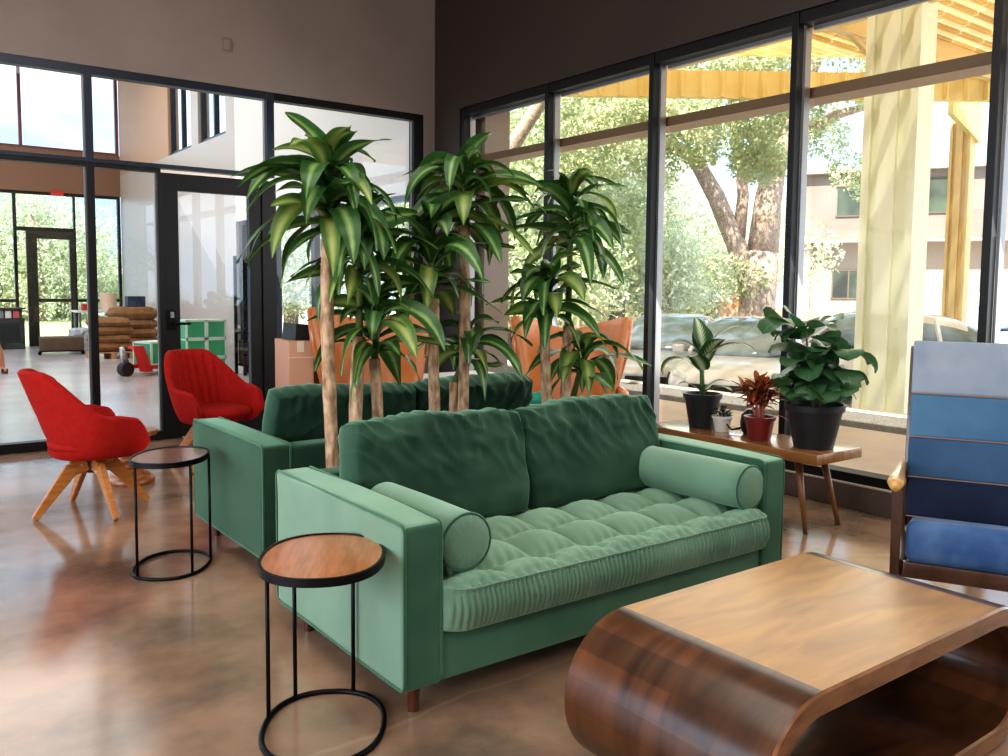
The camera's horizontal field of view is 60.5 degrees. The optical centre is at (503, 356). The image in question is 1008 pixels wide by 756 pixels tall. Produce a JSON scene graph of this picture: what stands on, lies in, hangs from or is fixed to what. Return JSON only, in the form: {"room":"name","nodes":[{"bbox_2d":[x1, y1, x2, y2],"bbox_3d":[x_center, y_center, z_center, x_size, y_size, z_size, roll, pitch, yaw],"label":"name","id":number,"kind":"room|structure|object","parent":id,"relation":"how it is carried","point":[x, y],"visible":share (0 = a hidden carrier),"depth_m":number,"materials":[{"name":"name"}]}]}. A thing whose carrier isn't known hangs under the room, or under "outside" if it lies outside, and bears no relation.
{"room":"lobby lounge","nodes":[
{"label":"lobby lounge","id":0,"kind":"room"},
{"bbox_2d":[0,145,120,196],"bbox_3d":[-12.415,-4.812,16.117,9.750,2.960,0.250,-3,6,-37],"label":"wall","id":1,"kind":"structure","parent":0,"point":[22,176],"depth_m":18.23,"materials":[{"name":"brown"}]},
{"bbox_2d":[0,189,18,306],"bbox_3d":[-10.877,-1.798,17.498,1.820,3.240,0.100,-3,6,-37],"label":"window","id":2,"kind":"structure","parent":1,"relation":"in","point":[16,300],"depth_m":17.94,"materials":[{"name":"black"}]},
{"bbox_2d":[0,66,21,146],"bbox_3d":[-10.783,-5.180,17.278,1.980,1.780,0.100,-3,6,-37],"label":"window","id":3,"kind":"structure","parent":1,"relation":"in","point":[18,89],"depth_m":17.82,"materials":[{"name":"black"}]},
{"bbox_2d":[15,190,78,327],"bbox_3d":[-9.700,-1.857,18.376,1.120,3.240,0.100,-3,6,-37],"label":"window","id":4,"kind":"structure","parent":1,"relation":"in","point":[21,228],"depth_m":18.46,"materials":[{"name":"black"}]},
{"bbox_2d":[25,230,76,345],"bbox_3d":[-9.625,-1.447,18.405,0.920,2.420,0.100,-3,6,-37],"label":"door","id":5,"kind":"structure","parent":4,"relation":"attached to","point":[31,237],"depth_m":18.20,"materials":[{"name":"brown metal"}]},
{"bbox_2d":[22,80,118,155],"bbox_3d":[-9.241,-5.258,18.427,1.870,1.780,0.100,-3,6,-37],"label":"window","id":6,"kind":"structure","parent":1,"relation":"in","point":[115,102],"depth_m":18.90,"materials":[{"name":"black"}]},
{"bbox_2d":[75,194,122,306],"bbox_3d":[-8.886,-1.898,18.982,0.910,3.240,0.100,-3,6,-37],"label":"window","id":7,"kind":"structure","parent":1,"relation":"in","point":[120,300],"depth_m":19.14,"materials":[{"name":"black"}]},
{"bbox_2d":[0,0,434,373],"bbox_3d":[-4.639,-2.302,5.857,9.750,6.200,0.120,-3,6,-37],"label":"wall","id":8,"kind":"structure","parent":0,"point":[380,54],"depth_m":7.61,"materials":[{"name":"paint"}]},
{"bbox_2d":[0,53,93,161],"bbox_3d":[-3.903,-1.895,6.438,1.530,0.750,0.100,-3,6,-37],"label":"window","id":9,"kind":"structure","parent":8,"relation":"in","point":[85,71],"depth_m":6.77,"materials":[{"name":"grey"}]},
{"bbox_2d":[0,154,100,454],"bbox_3d":[-3.917,-0.385,6.558,1.530,2.280,0.100,-3,6,-37],"label":"window","id":10,"kind":"structure","parent":8,"relation":"in","point":[88,167],"depth_m":6.91,"materials":[{"name":"black"}]},
{"bbox_2d":[94,162,166,440],"bbox_3d":[-3.099,-0.426,7.167,0.510,2.280,0.100,-3,6,-37],"label":"window","id":11,"kind":"structure","parent":8,"relation":"in","point":[161,433],"depth_m":7.26,"materials":[{"name":"black"}]},
{"bbox_2d":[91,66,274,178],"bbox_3d":[-2.689,-1.956,7.343,1.500,0.750,0.100,-3,6,-37],"label":"window","id":12,"kind":"structure","parent":8,"relation":"in","point":[267,98],"depth_m":7.36,"materials":[{"name":"grey"}]},
{"bbox_2d":[161,172,263,438],"bbox_3d":[-2.521,-0.433,7.538,0.860,2.245,0.140,-3,6,-37],"label":"door","id":13,"kind":"structure","parent":8,"relation":"in","point":[171,183],"depth_m":7.41,"materials":[{"name":"black"}]},
{"bbox_2d":[261,181,276,407],"bbox_3d":[-2.148,-0.456,7.865,0.130,2.245,0.120,-3,6,-37],"label":"trim","id":14,"kind":"structure","parent":8,"relation":"attached to","point":[269,265],"depth_m":7.81,"materials":[{"name":"black"}]},
{"bbox_2d":[274,93,422,302],"bbox_3d":[-1.474,-0.882,8.347,1.560,3.030,0.100,-3,6,-37],"label":"window","id":15,"kind":"structure","parent":8,"relation":"in","point":[415,121],"depth_m":8.51,"materials":[{"name":"black"}]},
{"bbox_2d":[118,0,838,372],"bbox_3d":[-1.029,-2.547,9.346,0.220,6.200,24.500,-3,6,-37],"label":"wall","id":16,"kind":"structure","parent":0,"point":[486,50],"depth_m":9.32,"materials":[{"name":"paint"}]},
{"bbox_2d":[170,88,190,154],"bbox_3d":[-5.745,-4.633,15.496,0.080,1.900,1.350,-3,6,-37],"label":"window","id":17,"kind":"structure","parent":16,"relation":"in","point":[174,150],"depth_m":15.92,"materials":[{"name":"grey"}]},
{"bbox_2d":[200,92,225,142],"bbox_3d":[-4.697,-4.512,14.100,0.080,1.900,1.350,-3,6,-37],"label":"window","id":18,"kind":"structure","parent":16,"relation":"in","point":[216,110],"depth_m":14.49,"materials":[{"name":"grey"}]},
{"bbox_2d":[239,221,246,339],"bbox_3d":[-3.665,-0.961,12.955,0.080,2.180,1.400,-3,6,-37],"label":"window","id":19,"kind":"structure","parent":16,"relation":"in","point":[242,224],"depth_m":13.41,"materials":[{"name":"grey"}]},
{"bbox_2d":[276,212,312,337],"bbox_3d":[-2.857,-0.869,11.878,0.080,2.180,1.300,-3,6,-37],"label":"window","id":20,"kind":"structure","parent":16,"relation":"in","point":[278,251],"depth_m":12.34,"materials":[{"name":"grey"}]},
{"bbox_2d":[313,210,320,306],"bbox_3d":[-2.079,-0.779,10.840,0.080,2.180,1.300,-3,6,-37],"label":"window","id":21,"kind":"structure","parent":16,"relation":"in","point":[316,242],"depth_m":11.27,"materials":[{"name":"grey"}]},
{"bbox_2d":[461,85,554,370],"bbox_3d":[0.015,-0.922,8.008,0.135,2.890,1.292,-3,6,-37],"label":"window","id":22,"kind":"structure","parent":16,"relation":"in","point":[533,96],"depth_m":8.09,"materials":[{"name":"black"}]},
{"bbox_2d":[543,55,659,397],"bbox_3d":[0.759,-0.836,7.017,0.135,2.890,1.237,-3,6,-37],"label":"window","id":23,"kind":"structure","parent":16,"relation":"in","point":[639,67],"depth_m":7.32,"materials":[{"name":"black"}]},
{"bbox_2d":[642,14,803,422],"bbox_3d":[1.488,-0.753,6.045,0.135,2.890,1.242,-3,6,-37],"label":"window","id":24,"kind":"structure","parent":16,"relation":"in","point":[777,29],"depth_m":6.43,"materials":[{"name":"black"}]},
{"bbox_2d":[480,51,991,159],"bbox_3d":[3.039,-1.559,4.086,0.015,0.065,10.900,-3,6,-37],"label":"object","id":25,"kind":"structure","parent":16,"relation":"attached to","point":[982,59],"depth_m":5.72,"materials":[{"name":"brown"}]},
{"bbox_2d":[494,64,990,163],"bbox_3d":[3.139,-1.567,4.161,0.235,0.060,10.900,-3,6,-37],"label":"trim","id":26,"kind":"structure","parent":16,"relation":"attached to","point":[981,70],"depth_m":5.83,"materials":[{"name":"beige paint"}]},
{"bbox_2d":[784,472,913,517],"bbox_3d":[2.954,0.929,4.237,0.220,0.150,11.100,-3,6,-37],"label":"trim","id":27,"kind":"structure","parent":16,"relation":"attached to","point":[867,500],"depth_m":5.23,"materials":[{"name":"paint"}]},
{"bbox_2d":[778,0,1007,489],"bbox_3d":[2.217,-0.669,5.073,0.135,2.890,1.237,-3,6,-37],"label":"window","id":28,"kind":"structure","parent":16,"relation":"in","point":[839,12],"depth_m":5.45,"materials":[{"name":"black"}]},
{"bbox_2d":[977,0,1007,342],"bbox_3d":[2.945,-0.585,4.101,0.135,2.890,1.242,-3,6,-37],"label":"window","id":29,"kind":"structure","parent":16,"relation":"in","point":[998,104],"depth_m":4.52,"materials":[{"name":"black"}]},
{"bbox_2d":[0,346,1007,755],"bbox_3d":[-5.030,0.793,6.758,9.950,0.120,24.700,-3,6,-37],"label":"floor","id":30,"kind":"structure","parent":0,"point":[97,659],"depth_m":3.15,"materials":[{"name":"concrete"}]},
{"bbox_2d":[0,307,25,349],"bbox_3d":[-10.136,-0.575,17.407,0.840,0.830,0.540,-3,6,-37],"label":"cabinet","id":31,"kind":"object","parent":30,"relation":"on","point":[12,330],"visible":0.96,"depth_m":17.34,"materials":[{"name":"grey"}]},
{"bbox_2d":[38,336,84,354],"bbox_3d":[-8.311,-0.215,16.239,0.782,0.330,0.450,-2,5,-28],"label":"bench","id":32,"kind":"object","parent":30,"relation":"on","point":[46,343],"visible":0.99,"depth_m":16.05,"materials":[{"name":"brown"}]},
{"bbox_2d":[17,368,150,520],"bbox_3d":[-2.397,0.478,4.983,0.692,0.835,0.655,-3,6,-40],"label":"swivel chair","id":33,"kind":"object","parent":30,"relation":"on","point":[92,438],"visible":0.99,"depth_m":4.79,"materials":[{"name":"red fabric"}]},
{"bbox_2d":[109,426,156,487],"bbox_3d":[-2.484,0.660,5.737,0.360,0.352,0.360,-3,6,-37],"label":"pedestal table","id":34,"kind":"object","parent":30,"relation":"on","point":[144,477],"visible":0.21,"depth_m":5.67,"materials":[{"name":"brown wood"}]},
{"bbox_2d":[117,345,157,375],"bbox_3d":[-5.128,0.023,12.903,0.500,0.440,1.382,3,5,33],"label":"jack","id":35,"kind":"object","parent":30,"relation":"on","point":[124,368],"visible":0.69,"depth_m":12.39,"materials":[{"name":"red"}]},
{"bbox_2d":[132,340,157,364],"bbox_3d":[-5.130,-0.073,12.921,0.444,0.334,0.628,3,5,33],"label":"carton","id":36,"kind":"object","parent":35,"relation":"on","point":[151,346],"visible":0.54,"depth_m":12.60,"materials":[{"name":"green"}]},
{"bbox_2d":[129,446,212,580],"bbox_3d":[-1.548,0.716,4.025,0.340,0.530,0.438,0,5,-5],"label":"side table","id":37,"kind":"object","parent":30,"relation":"on","point":[169,457],"visible":1,"depth_m":3.92,"materials":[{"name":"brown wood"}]},
{"bbox_2d":[164,349,264,474],"bbox_3d":[-2.150,0.377,6.292,0.677,0.835,0.652,4,6,35],"label":"swivel chair","id":38,"kind":"object","parent":30,"relation":"on","point":[200,385],"visible":0.75,"depth_m":6.37,"materials":[{"name":"red fabric"}]},
{"bbox_2d":[219,357,226,363],"bbox_3d":[-4.300,0.125,12.758,0.288,0.272,0.404,-3,6,-37],"label":"carton","id":39,"kind":"object","parent":30,"relation":"on","point":[224,359],"visible":0.11,"depth_m":12.66,"materials":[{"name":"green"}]},
{"bbox_2d":[207,338,226,356],"bbox_3d":[-4.298,-0.146,12.737,0.288,0.272,0.404,-3,6,-37],"label":"carton","id":40,"kind":"object","parent":39,"relation":"on","point":[217,346],"visible":0.47,"depth_m":12.59,"materials":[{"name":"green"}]},
{"bbox_2d":[201,319,225,338],"bbox_3d":[-4.295,-0.417,12.715,0.288,0.272,0.404,-3,6,-37],"label":"carton","id":41,"kind":"object","parent":40,"relation":"on","point":[215,328],"visible":0.77,"depth_m":12.56,"materials":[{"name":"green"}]},
{"bbox_2d":[233,255,248,375],"bbox_3d":[-3.831,-0.614,12.799,0.200,1.750,0.400,-3,6,-37],"label":"equipment rack","id":42,"kind":"object","parent":30,"relation":"on","point":[244,298],"visible":0.7,"depth_m":12.83,"materials":[{"name":"black metal"}]},
{"bbox_2d":[275,338,313,387],"bbox_3d":[-1.547,0.332,6.383,0.180,0.920,0.405,-2,5,-29],"label":"cardboard box","id":43,"kind":"object","parent":30,"relation":"on","point":[294,361],"visible":0.34,"depth_m":6.20,"materials":[{"name":"brown"}]},
{"bbox_2d":[282,322,309,339],"bbox_3d":[-1.475,-0.192,6.394,0.250,0.120,0.240,-3,6,-37],"label":"case","id":44,"kind":"object","parent":43,"relation":"on","point":[291,331],"visible":0.57,"depth_m":6.27,"materials":[{"name":"black"}]},
{"bbox_2d":[257,533,386,755],"bbox_3d":[-0.533,0.841,2.555,0.370,0.530,0.452,0,5,-5],"label":"side table","id":45,"kind":"object","parent":30,"relation":"on","point":[315,560],"visible":1,"depth_m":2.55,"materials":[{"name":"brown wood"}]},
{"bbox_2d":[231,112,450,467],"bbox_3d":[-0.688,0.004,3.726,0.988,2.009,0.746,-2,5,-24],"label":"dracaena","id":46,"kind":"object","parent":30,"relation":"on","point":[358,228],"visible":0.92,"depth_m":3.59,"materials":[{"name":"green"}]},
{"bbox_2d":[193,372,532,557],"bbox_3d":[-0.630,0.511,4.732,1.837,0.840,1.043,-3,6,-37],"label":"sofa","id":47,"kind":"object","parent":30,"relation":"on","point":[245,461],"visible":0.36,"depth_m":4.11,"materials":[{"name":"green fabric"}]},
{"bbox_2d":[262,382,416,441],"bbox_3d":[-0.817,0.349,4.325,0.800,0.455,0.228,-1,18,-37],"label":"cushion","id":48,"kind":"object","parent":47,"relation":"on","point":[292,413],"depth_m":4.12,"materials":[{"name":"green fabric"}]},
{"bbox_2d":[407,372,532,410],"bbox_3d":[-0.199,0.319,4.786,0.800,0.454,0.232,-4,20,-37],"label":"cushion","id":49,"kind":"object","parent":47,"relation":"on","point":[517,392],"depth_m":4.71,"materials":[{"name":"green fabric"}]},
{"bbox_2d":[307,306,427,383],"bbox_3d":[-0.941,0.228,6.188,0.904,1.171,0.779,-1,5,-17],"label":"chair","id":50,"kind":"object","parent":30,"relation":"on","point":[408,374],"visible":0.16,"depth_m":6.33,"materials":[{"name":"orange leather"}]},
{"bbox_2d":[345,130,546,411],"bbox_3d":[-0.257,-0.025,4.044,0.970,2.026,0.750,-2,5,-29],"label":"dracaena","id":51,"kind":"object","parent":30,"relation":"on","point":[444,206],"visible":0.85,"depth_m":3.98,"materials":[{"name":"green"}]},
{"bbox_2d":[275,394,784,712],"bbox_3d":[0.172,0.621,3.435,1.837,0.841,1.043,-3,6,-37],"label":"sofa","id":52,"kind":"object","parent":30,"relation":"on","point":[578,537],"visible":0.92,"depth_m":3.14,"materials":[{"name":"green fabric"}]},
{"bbox_2d":[371,482,490,572],"bbox_3d":[-0.278,0.559,2.909,0.190,0.190,0.568,-3,6,-37],"label":"bolster pillow","id":53,"kind":"object","parent":52,"relation":"on","point":[466,534],"visible":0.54,"depth_m":2.70,"materials":[{"name":"green fabric"}]},
{"bbox_2d":[337,407,529,517],"bbox_3d":[-0.256,0.430,3.351,0.800,0.458,0.234,-1,-8,-37],"label":"cushion","id":54,"kind":"object","parent":52,"relation":"on","point":[477,461],"depth_m":3.28,"materials":[{"name":"green fabric"}]},
{"bbox_2d":[508,394,659,509],"bbox_3d":[0.362,0.398,3.812,0.800,0.461,0.232,-4,-6,-37],"label":"cushion","id":55,"kind":"object","parent":52,"relation":"on","point":[574,449],"depth_m":3.68,"materials":[{"name":"green fabric"}]},
{"bbox_2d":[443,486,769,631],"bbox_3d":[0.242,0.698,3.348,1.556,0.172,0.811,-3,6,-37],"label":"seat cushion","id":56,"kind":"object","parent":52,"relation":"on","point":[544,552],"depth_m":3.12,"materials":[{"name":"green fabric"}]},
{"bbox_2d":[639,445,762,509],"bbox_3d":[0.830,0.513,3.711,0.190,0.190,0.568,-3,6,-38],"label":"bolster pillow","id":57,"kind":"object","parent":52,"relation":"on","point":[717,480],"visible":0.98,"depth_m":3.60,"materials":[{"name":"green fabric"}]},
{"bbox_2d":[486,168,653,402],"bbox_3d":[0.339,0.004,4.461,0.817,1.911,0.661,-4,6,-44],"label":"dracaena","id":58,"kind":"object","parent":30,"relation":"on","point":[582,226],"visible":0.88,"depth_m":4.34,"materials":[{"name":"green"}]},
{"bbox_2d":[510,316,632,399],"bbox_3d":[0.487,0.259,6.338,0.904,1.111,0.779,1,5,3],"label":"chair","id":59,"kind":"object","parent":30,"relation":"on","point":[619,330],"visible":0.27,"depth_m":6.41,"materials":[{"name":"orange leather"}]},
{"bbox_2d":[656,419,861,533],"bbox_3d":[1.437,0.692,5.177,0.430,0.453,1.250,-3,6,-37],"label":"bench","id":60,"kind":"object","parent":30,"relation":"on","point":[781,445],"visible":0.58,"depth_m":4.85,"materials":[{"name":"brown wood"}]},
{"bbox_2d":[661,317,754,428],"bbox_3d":[1.238,0.099,5.387,0.336,0.689,0.540,-3,6,-37],"label":"potted dieffenbachia","id":61,"kind":"object","parent":60,"relation":"on","point":[699,404],"visible":1,"depth_m":5.36,"materials":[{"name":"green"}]},
{"bbox_2d":[711,405,732,431],"bbox_3d":[1.335,0.371,5.267,0.148,0.169,0.138,-3,6,-37],"label":"potted succulent","id":62,"kind":"object","parent":60,"relation":"on","point":[720,422],"visible":0.98,"depth_m":5.24,"materials":[{"name":"ceramic"}]},
{"bbox_2d":[712,414,732,431],"bbox_3d":[1.331,0.407,5.274,0.128,0.095,0.128,-3,6,-37],"label":"pot","id":63,"kind":"object","parent":62,"relation":"on","point":[720,422],"depth_m":5.23,"materials":[{"name":"white"}]},
{"bbox_2d":[730,370,788,440],"bbox_3d":[1.474,0.275,4.977,0.316,0.408,0.341,-3,6,-37],"label":"potted croton","id":64,"kind":"object","parent":60,"relation":"on","point":[759,427],"visible":0.99,"depth_m":4.94,"materials":[{"name":"red"}]},
{"bbox_2d":[744,414,775,440],"bbox_3d":[1.477,0.410,4.995,0.182,0.135,0.182,-3,6,-37],"label":"pot","id":65,"kind":"object","parent":64,"relation":"on","point":[759,427],"depth_m":4.94,"materials":[{"name":"red"}]},
{"bbox_2d":[757,305,877,449],"bbox_3d":[1.713,0.110,4.756,0.585,0.777,0.488,0,5,-5],"label":"potted plant","id":66,"kind":"object","parent":60,"relation":"on","point":[815,412],"visible":1,"depth_m":4.66,"materials":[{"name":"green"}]},
{"bbox_2d":[784,400,845,449],"bbox_3d":[1.709,0.378,4.766,0.324,0.240,0.324,-3,6,-37],"label":"pot","id":67,"kind":"object","parent":66,"relation":"on","point":[814,424],"depth_m":4.67,"materials":[{"name":"black"}]},
{"bbox_2d":[564,552,1007,755],"bbox_3d":[0.867,0.916,2.458,1.290,0.419,0.640,-3,6,-37],"label":"coffee table","id":68,"kind":"object","parent":30,"relation":"on","point":[808,653],"visible":1,"depth_m":2.30,"materials":[{"name":"brown wood"}]},
{"bbox_2d":[887,341,1007,591],"bbox_3d":[1.993,0.507,3.495,0.778,1.097,0.787,3,5,27],"label":"armchair","id":69,"kind":"object","parent":30,"relation":"on","point":[952,479],"visible":0.99,"depth_m":3.67,"materials":[{"name":"fabric"}]},
{"bbox_2d":[905,517,1007,574],"bbox_3d":[1.953,0.761,3.442,0.630,0.246,0.509,3,5,27],"label":"seat cushion","id":70,"kind":"object","parent":69,"relation":"on","point":[933,545],"depth_m":3.30,"materials":[{"name":"fabric"}]},
{"bbox_3d":[-7.149,-0.134,16.679,0.900,0.120,0.600,-3,6,-37],"label":"pallet","id":71,"kind":"object","parent":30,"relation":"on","visible":0},
{"bbox_2d":[129,337,157,342],"bbox_3d":[-7.148,-0.295,16.667,0.916,0.218,0.588,-3,6,-40],"label":"burlap sack","id":72,"kind":"object","parent":71,"relation":"on","point":[151,338],"visible":0.16,"depth_m":16.52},
{"bbox_2d":[129,328,156,337],"bbox_3d":[-7.147,-0.465,16.655,0.916,0.213,0.592,-2,5,-33],"label":"burlap sack","id":73,"kind":"object","parent":72,"relation":"on","point":[143,332],"visible":0.41,"depth_m":16.52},
{"bbox_2d":[128,319,156,328],"bbox_3d":[-7.145,-0.634,16.640,0.916,0.217,0.589,-3,6,-40],"label":"burlap sack","id":74,"kind":"object","parent":73,"relation":"on","point":[136,324],"visible":0.39,"depth_m":16.50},
{"bbox_2d":[106,306,156,319],"bbox_3d":[-7.144,-0.833,16.625,0.916,0.273,0.591,-2,5,-33],"label":"burlap sack","id":75,"kind":"object","parent":74,"relation":"on","point":[131,313],"visible":0.8,"depth_m":16.40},
{"bbox_3d":[-4.532,0.137,12.585,0.288,0.272,0.404,-3,6,-37],"label":"carton","id":76,"kind":"object","parent":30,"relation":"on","visible":0},
{"bbox_2d":[181,338,206,349],"bbox_3d":[-4.530,-0.134,12.563,0.288,0.272,0.404,-3,6,-37],"label":"carton","id":77,"kind":"object","parent":76,"relation":"on","point":[185,343],"visible":0.38,"depth_m":12.40,"materials":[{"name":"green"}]},
{"bbox_2d":[180,319,206,338],"bbox_3d":[-4.528,-0.405,12.542,0.288,0.272,0.404,-3,6,-37],"label":"carton","id":78,"kind":"object","parent":77,"relation":"on","point":[197,329],"visible":0.77,"depth_m":12.39,"materials":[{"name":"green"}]},
{"bbox_2d":[220,0,994,102],"bbox_3d":[7.511,-4.344,8.614,12.248,0.790,25.537,-3,6,-37],"label":"pergola roof","id":79,"kind":"structure","parent":0,"point":[964,27],"depth_m":14.90,"materials":[{"name":"wood"}]},
{"bbox_2d":[683,391,722,428],"bbox_3d":[1.243,0.334,5.421,0.244,0.215,0.244,-3,6,-37],"label":"pot","id":80,"kind":"object","parent":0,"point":[699,404],"depth_m":5.34,"materials":[{"name":"black"}]},
{"label":"outside","id":81,"kind":"structure","parent":0,"visible":0},
{"bbox_2d":[941,119,975,322],"bbox_3d":[8.619,-2.270,16.416,0.360,5.900,0.360,5,6,42],"label":"column","id":82,"kind":"structure","parent":81,"point":[961,165],"depth_m":16.28,"materials":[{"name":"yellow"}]},
{"bbox_2d":[948,102,982,143],"bbox_3d":[8.473,-4.536,15.873,1.100,1.100,0.100,-3,6,-37],"label":"bracket","id":83,"kind":"object","parent":82,"relation":"attached to","point":[968,116],"visible":0.57,"depth_m":15.89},
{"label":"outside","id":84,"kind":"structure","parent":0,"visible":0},
{"bbox_2d":[508,367,906,434],"bbox_3d":[3.263,0.932,10.044,1.150,0.630,36.000,-3,6,-37],"label":"gravel","id":85,"kind":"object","parent":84,"point":[889,424],"depth_m":9.81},
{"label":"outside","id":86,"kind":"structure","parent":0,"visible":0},
{"bbox_2d":[508,364,906,417],"bbox_3d":[3.784,0.896,10.432,0.150,0.650,36.000,-3,6,-37],"label":"kerb","id":87,"kind":"object","parent":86,"point":[622,380],"depth_m":11.31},
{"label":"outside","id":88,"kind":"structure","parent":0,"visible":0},
{"bbox_2d":[3,301,781,345],"bbox_3d":[-2.964,-0.493,29.058,150.000,0.750,170.000,-3,6,-37],"label":"lawn","id":89,"kind":"structure","parent":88,"point":[52,328],"depth_m":30.56,"materials":[{"name":"green plant"}]},
{"bbox_2d":[0,193,100,310],"bbox_3d":[-21.513,-4.333,35.333,9.204,6.465,8.363,-1,5,-24],"label":"leafy tree","id":90,"kind":"object","parent":89,"relation":"on","point":[45,216],"visible":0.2,"depth_m":35.16,"materials":[{"name":"green plant"}]},
{"bbox_2d":[0,193,122,321],"bbox_3d":[-18.924,-4.155,34.009,7.634,6.367,7.790,4,6,40],"label":"leafy tree","id":91,"kind":"object","parent":89,"relation":"on","point":[41,264],"visible":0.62,"depth_m":33.77,"materials":[{"name":"green plant"}]},
{"bbox_2d":[0,205,122,319],"bbox_3d":[-19.421,-3.901,38.025,8.714,5.219,8.503,-3,6,-37],"label":"leafy tree","id":92,"kind":"object","parent":89,"relation":"on","point":[58,314],"visible":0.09,"depth_m":37.46,"materials":[{"name":"green plant"}]},
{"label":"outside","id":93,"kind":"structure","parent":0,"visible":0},
{"bbox_2d":[98,311,851,407],"bbox_3d":[15.746,0.198,24.354,35.700,0.250,100.000,-3,6,-37],"label":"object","id":94,"kind":"structure","parent":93,"point":[843,401],"depth_m":43.30,"materials":[{"name":"concrete"}]},
{"bbox_2d":[281,204,408,322],"bbox_3d":[-4.632,-3.659,25.534,8.874,6.972,7.330,-1,5,-14],"label":"leafy tree","id":95,"kind":"object","parent":94,"relation":"on","point":[295,259],"visible":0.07,"depth_m":24.63,"materials":[{"name":"green plant"}]},
{"bbox_2d":[378,97,617,277],"bbox_3d":[-0.801,-4.854,23.678,8.005,9.710,8.604,-3,6,-37],"label":"leafy tree","id":96,"kind":"object","parent":94,"relation":"on","point":[528,165],"visible":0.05,"depth_m":21.91,"materials":[{"name":"green plant"}]},
{"bbox_2d":[384,101,669,348],"bbox_3d":[0.022,-4.111,26.360,8.313,7.820,7.791,-2,5,-24],"label":"leafy tree","id":97,"kind":"object","parent":94,"relation":"on","point":[613,165],"visible":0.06,"depth_m":24.91,"materials":[{"name":"green plant"}]},
{"bbox_2d":[508,107,680,328],"bbox_3d":[1.171,-3.294,23.500,6.962,6.670,7.347,5,6,43],"label":"leafy tree","id":98,"kind":"object","parent":94,"relation":"on","point":[602,294],"visible":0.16,"depth_m":22.19,"materials":[{"name":"green plant"}]},
{"bbox_2d":[513,120,750,320],"bbox_3d":[3.644,-4.302,27.877,8.742,8.026,8.276,-3,6,-37],"label":"leafy tree","id":99,"kind":"object","parent":94,"relation":"on","point":[674,210],"visible":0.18,"depth_m":27.01,"materials":[{"name":"green plant"}]},
{"bbox_2d":[509,56,790,189],"bbox_3d":[2.249,-3.059,16.833,6.820,7.282,3.346,1,5,4],"label":"leafy tree","id":100,"kind":"object","parent":94,"relation":"on","point":[758,150],"visible":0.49,"depth_m":16.47,"materials":[{"name":"green plant"}]},
{"bbox_2d":[516,261,809,328],"bbox_3d":[6.851,-3.532,42.838,15.000,4.200,7.400,2,5,13],"label":"house","id":101,"kind":"structure","parent":94,"relation":"on","point":[732,309],"depth_m":38.44,"materials":[{"name":"brown ceramic"}]},
{"bbox_2d":[621,313,716,383],"bbox_3d":[2.949,-0.033,15.229,2.080,1.447,4.521,2,5,18],"label":"car","id":102,"kind":"object","parent":94,"relation":"on","point":[674,326],"visible":0.2,"depth_m":14.32,"materials":[{"name":"grey paint"}]},
{"bbox_2d":[625,375,666,383],"bbox_3d":[2.258,0.359,13.162,0.840,0.120,0.115,2,5,18],"label":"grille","id":103,"kind":"object","parent":102,"relation":"attached to","point":[630,377],"depth_m":13.17,"materials":[{"name":"black"}]},
{"bbox_2d":[588,197,806,318],"bbox_3d":[5.562,-2.994,29.355,9.256,5.230,7.127,0,5,0],"label":"leafy tree","id":104,"kind":"object","parent":94,"relation":"on","point":[669,289],"visible":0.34,"depth_m":27.71,"materials":[{"name":"green plant"}]},
{"bbox_2d":[538,56,865,315],"bbox_3d":[5.777,-5.139,21.778,10.008,10.684,6.712,1,5,2],"label":"oak tree","id":105,"kind":"object","parent":94,"relation":"on","point":[754,265],"visible":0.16,"depth_m":21.51,"materials":[{"name":"green plant"}]},
{"bbox_2d":[604,204,844,320],"bbox_3d":[8.243,-3.426,33.566,7.722,5.470,7.618,-2,5,-32],"label":"leafy tree","id":106,"kind":"object","parent":94,"relation":"on","point":[717,306],"visible":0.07,"depth_m":32.53,"materials":[{"name":"green plant"}]},
{"bbox_2d":[666,316,802,397],"bbox_3d":[3.976,0.071,14.034,2.080,1.447,4.521,3,5,26],"label":"car","id":107,"kind":"object","parent":94,"relation":"on","point":[731,361],"visible":0.43,"depth_m":12.84,"materials":[{"name":"white paint"}]},
{"bbox_2d":[688,383,748,393],"bbox_3d":[3.001,0.452,12.082,0.840,0.120,0.115,3,5,26],"label":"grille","id":108,"kind":"object","parent":107,"relation":"attached to","point":[733,385],"depth_m":12.00,"materials":[{"name":"black"}]},
{"bbox_2d":[802,312,976,369],"bbox_3d":[6.032,-0.014,14.646,4.521,1.557,2.080,2,5,21],"label":"car","id":109,"kind":"object","parent":94,"relation":"on","point":[935,327],"visible":0.09,"depth_m":13.63,"materials":[{"name":"white paint"}]},
{"bbox_2d":[852,2,937,414],"bbox_3d":[5.118,-1.899,11.342,0.660,5.900,0.660,4,6,41],"label":"column","id":110,"kind":"structure","parent":94,"relation":"on","point":[897,125],"depth_m":11.12,"materials":[{"name":"beige"}]},
{"bbox_2d":[785,148,1007,319],"bbox_3d":[26.353,-4.799,36.350,26.800,8.100,9.900,3,5,27],"label":"building","id":111,"kind":"structure","parent":94,"relation":"on","point":[836,210],"depth_m":37.13,"materials":[{"name":"brown paint"}]},
{"bbox_2d":[966,305,1007,343],"bbox_3d":[12.076,-0.506,21.517,4.521,1.557,2.080,0,5,-7],"label":"car","id":112,"kind":"object","parent":94,"relation":"on","point":[972,312],"visible":0.05,"depth_m":20.83,"materials":[{"name":"grey paint"}]},
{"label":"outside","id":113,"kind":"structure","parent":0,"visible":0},
{"bbox_2d":[659,399,905,475],"bbox_3d":[1.593,1.011,8.799,3.020,0.640,36.000,-3,6,-37],"label":"sidewalk","id":114,"kind":"structure","parent":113,"point":[882,452],"depth_m":7.91,"materials":[{"name":"concrete"}]},
{"bbox_2d":[477,111,509,372],"bbox_3d":[-0.160,-1.438,8.740,0.300,4.300,0.300,-3,6,-37],"label":"column","id":115,"kind":"structure","parent":114,"relation":"on","point":[498,140],"depth_m":8.65,"materials":[{"name":"brown"}]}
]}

